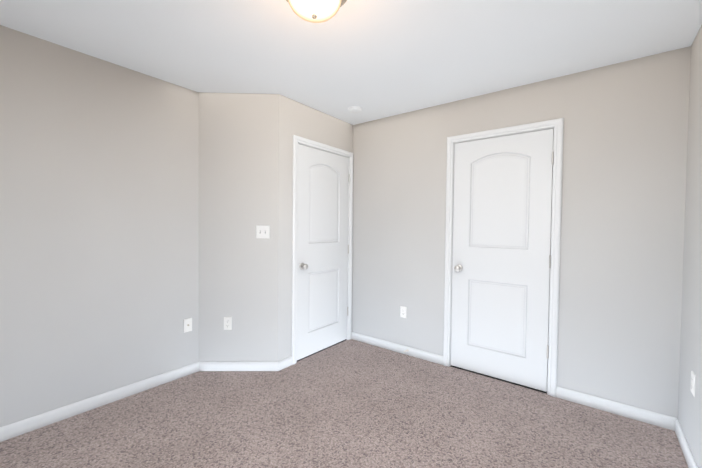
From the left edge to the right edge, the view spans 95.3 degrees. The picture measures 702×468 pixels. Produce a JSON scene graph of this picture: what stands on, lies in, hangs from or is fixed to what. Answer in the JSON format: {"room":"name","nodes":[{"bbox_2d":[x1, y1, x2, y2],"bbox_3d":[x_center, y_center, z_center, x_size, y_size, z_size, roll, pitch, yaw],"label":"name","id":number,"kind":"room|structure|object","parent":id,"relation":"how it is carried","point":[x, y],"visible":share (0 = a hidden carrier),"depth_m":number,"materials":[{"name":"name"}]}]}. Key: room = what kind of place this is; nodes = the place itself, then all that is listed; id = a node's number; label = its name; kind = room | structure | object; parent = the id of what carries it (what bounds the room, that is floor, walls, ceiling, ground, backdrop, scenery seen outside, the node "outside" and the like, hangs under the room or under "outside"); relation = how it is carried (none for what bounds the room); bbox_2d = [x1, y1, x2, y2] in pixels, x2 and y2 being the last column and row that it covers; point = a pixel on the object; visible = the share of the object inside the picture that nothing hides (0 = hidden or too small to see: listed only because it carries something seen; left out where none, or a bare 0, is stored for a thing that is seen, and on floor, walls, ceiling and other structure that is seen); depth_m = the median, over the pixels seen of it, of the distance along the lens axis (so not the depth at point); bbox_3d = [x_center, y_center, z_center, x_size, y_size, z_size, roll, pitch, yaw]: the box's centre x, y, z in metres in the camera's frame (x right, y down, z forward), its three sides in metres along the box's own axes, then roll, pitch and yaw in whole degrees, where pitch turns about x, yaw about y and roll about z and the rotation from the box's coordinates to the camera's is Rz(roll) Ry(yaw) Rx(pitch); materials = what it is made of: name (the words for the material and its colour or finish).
{"room":"empty bedroom","nodes":[
{"label":"empty bedroom","id":0,"kind":"room"},
{"bbox_2d":[0,25,198,426],"bbox_3d":[-2.018,0.004,1.996,0.120,2.426,2.177,2,2,38],"label":"wall","id":1,"kind":"structure","parent":0,"point":[99,226],"depth_m":2.19,"materials":[{"name":"beige paint"}]},
{"bbox_2d":[0,363,195,441],"bbox_3d":[-1.943,1.176,2.027,0.013,0.082,1.987,2,2,38],"label":"baseboard","id":2,"kind":"structure","parent":1,"relation":"attached to","point":[15,429],"depth_m":2.20,"materials":[{"name":"white wood"}]},
{"bbox_2d":[184,318,191,332],"bbox_3d":[-1.387,0.778,2.726,0.016,0.114,0.070,2,2,38],"label":"outlet","id":3,"kind":"object","parent":1,"relation":"attached to","point":[187,324],"visible":1,"depth_m":2.73,"materials":[{"name":"white plastic"}]},
{"bbox_2d":[199,92,278,360],"bbox_3d":[-0.992,-0.007,2.880,0.655,2.426,0.558,2,2,38],"label":"wall","id":4,"kind":"structure","parent":0,"point":[238,183],"depth_m":2.79,"materials":[{"name":"beige paint"}]},
{"bbox_2d":[224,317,231,329],"bbox_3d":[-1.083,0.786,2.809,0.070,0.114,0.008,1,1,-1],"label":"electrical outlet","id":5,"kind":"object","parent":4,"relation":"attached to","point":[227,323],"visible":1,"depth_m":2.81,"materials":[{"name":"white plastic"}]},
{"bbox_2d":[196,361,275,371],"bbox_3d":[-0.993,1.167,2.821,0.480,0.082,0.444,2,2,38],"label":"baseboard","id":6,"kind":"structure","parent":4,"relation":"attached to","point":[201,365],"depth_m":2.81,"materials":[{"name":"white wood"}]},
{"bbox_2d":[256,225,269,238],"bbox_3d":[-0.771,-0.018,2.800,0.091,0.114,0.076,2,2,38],"label":"switch plate","id":7,"kind":"object","parent":4,"relation":"attached to","point":[262,231],"visible":1,"depth_m":2.80,"materials":[{"name":"white plastic"}]},
{"bbox_2d":[278,94,352,361],"bbox_3d":[-0.332,-0.011,3.311,0.140,2.426,1.173,2,2,38],"label":"wall","id":8,"kind":"structure","parent":0,"point":[296,118],"depth_m":2.90,"materials":[{"name":"beige paint"}]},
{"bbox_2d":[276,356,291,370],"bbox_3d":[-0.596,1.169,2.890,0.013,0.082,0.164,2,2,38],"label":"baseboard","id":9,"kind":"structure","parent":8,"relation":"attached to","point":[286,362],"depth_m":2.87,"materials":[{"name":"white wood"}]},
{"bbox_2d":[291,135,352,364],"bbox_3d":[-0.305,0.146,3.316,0.135,2.112,0.893,2,2,38],"label":"door frame","id":10,"kind":"structure","parent":8,"relation":"attached to","point":[297,140],"depth_m":2.98,"materials":[{"name":"white wood"}]},
{"bbox_2d":[297,144,349,359],"bbox_3d":[-0.255,0.174,3.280,0.102,2.032,0.773,2,2,38],"label":"entry door","id":11,"kind":"structure","parent":8,"relation":"in","point":[322,245],"depth_m":3.25,"materials":[{"name":"white wood"}]},
{"bbox_2d":[0,339,687,467],"bbox_3d":[-0.245,1.269,1.635,3.420,0.050,3.748,2,2,38],"label":"floor","id":12,"kind":"structure","parent":0,"point":[351,403],"depth_m":2.05,"materials":[{"name":"carpet"}]},
{"bbox_2d":[0,0,701,124],"bbox_3d":[-0.220,-1.231,1.574,3.420,0.100,3.748,2,2,38],"label":"ceiling","id":13,"kind":"structure","parent":0,"point":[376,59],"depth_m":1.97,"materials":[{"name":"white paint"}]},
{"bbox_2d":[286,0,346,22],"bbox_3d":[-0.172,-1.097,1.502,0.338,0.164,0.338,2,2,38],"label":"ceiling light fixture","id":14,"kind":"object","parent":13,"relation":"attached to","point":[316,11],"visible":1,"depth_m":1.48,"materials":[{"name":"white glass"}]},
{"bbox_2d":[348,106,361,113],"bbox_3d":[0.040,-1.197,3.100,0.136,0.037,0.136,2,2,38],"label":"smoke detector","id":15,"kind":"object","parent":13,"relation":"attached to","point":[354,109],"visible":1,"depth_m":3.06,"materials":[{"name":"white plastic"}]},
{"bbox_2d":[352,46,690,417],"bbox_3d":[1.097,0.014,2.882,2.885,2.426,0.140,2,2,38],"label":"wall","id":16,"kind":"structure","parent":0,"point":[625,142],"depth_m":2.32,"materials":[{"name":"beige paint"}]},
{"bbox_2d":[351,332,442,364],"bbox_3d":[0.434,1.169,3.318,1.084,0.082,0.013,2,2,38],"label":"baseboard","id":17,"kind":"structure","parent":16,"relation":"attached to","point":[418,353],"depth_m":3.27,"materials":[{"name":"white wood"}]},
{"bbox_2d":[400,306,406,317],"bbox_3d":[0.531,0.792,3.241,0.070,0.114,0.008,2,2,38],"label":"electrical outlet","id":18,"kind":"object","parent":16,"relation":"attached to","point":[403,311],"visible":1,"depth_m":3.24,"materials":[{"name":"white plastic"}]},
{"bbox_2d":[450,129,553,391],"bbox_3d":[1.222,0.203,2.681,0.773,2.032,0.102,2,2,38],"label":"closet door","id":19,"kind":"structure","parent":16,"relation":"in","point":[502,217],"depth_m":2.67,"materials":[{"name":"white wood"}]},
{"bbox_2d":[443,118,563,396],"bbox_3d":[1.259,0.177,2.731,0.893,2.112,0.135,2,2,38],"label":"door frame","id":20,"kind":"structure","parent":16,"relation":"attached to","point":[557,125],"depth_m":2.46,"materials":[{"name":"white wood"}]},
{"bbox_2d":[556,386,671,429],"bbox_3d":[1.813,1.209,2.248,0.622,0.082,0.013,2,2,38],"label":"baseboard","id":21,"kind":"structure","parent":16,"relation":"attached to","point":[654,418],"depth_m":2.22,"materials":[{"name":"white wood"}]},
{"bbox_2d":[678,25,701,467],"bbox_3d":[1.071,0.070,0.594,0.120,2.426,3.748,2,2,38],"label":"wall","id":22,"kind":"structure","parent":0,"point":[690,412],"depth_m":1.82,"materials":[{"name":"beige paint"}]},
{"bbox_2d":[672,417,697,467],"bbox_3d":[1.006,1.240,0.663,0.013,0.082,3.508,2,2,38],"label":"baseboard","id":23,"kind":"structure","parent":22,"relation":"attached to","point":[676,426],"depth_m":1.84,"materials":[{"name":"white wood"}]},
{"bbox_2d":[690,371,695,396],"bbox_3d":[1.855,0.811,1.736,0.008,0.114,0.070,2,2,38],"label":"electrical outlet","id":24,"kind":"object","parent":22,"relation":"attached to","point":[693,376],"visible":1,"depth_m":1.73,"materials":[{"name":"white plastic"}]}
]}

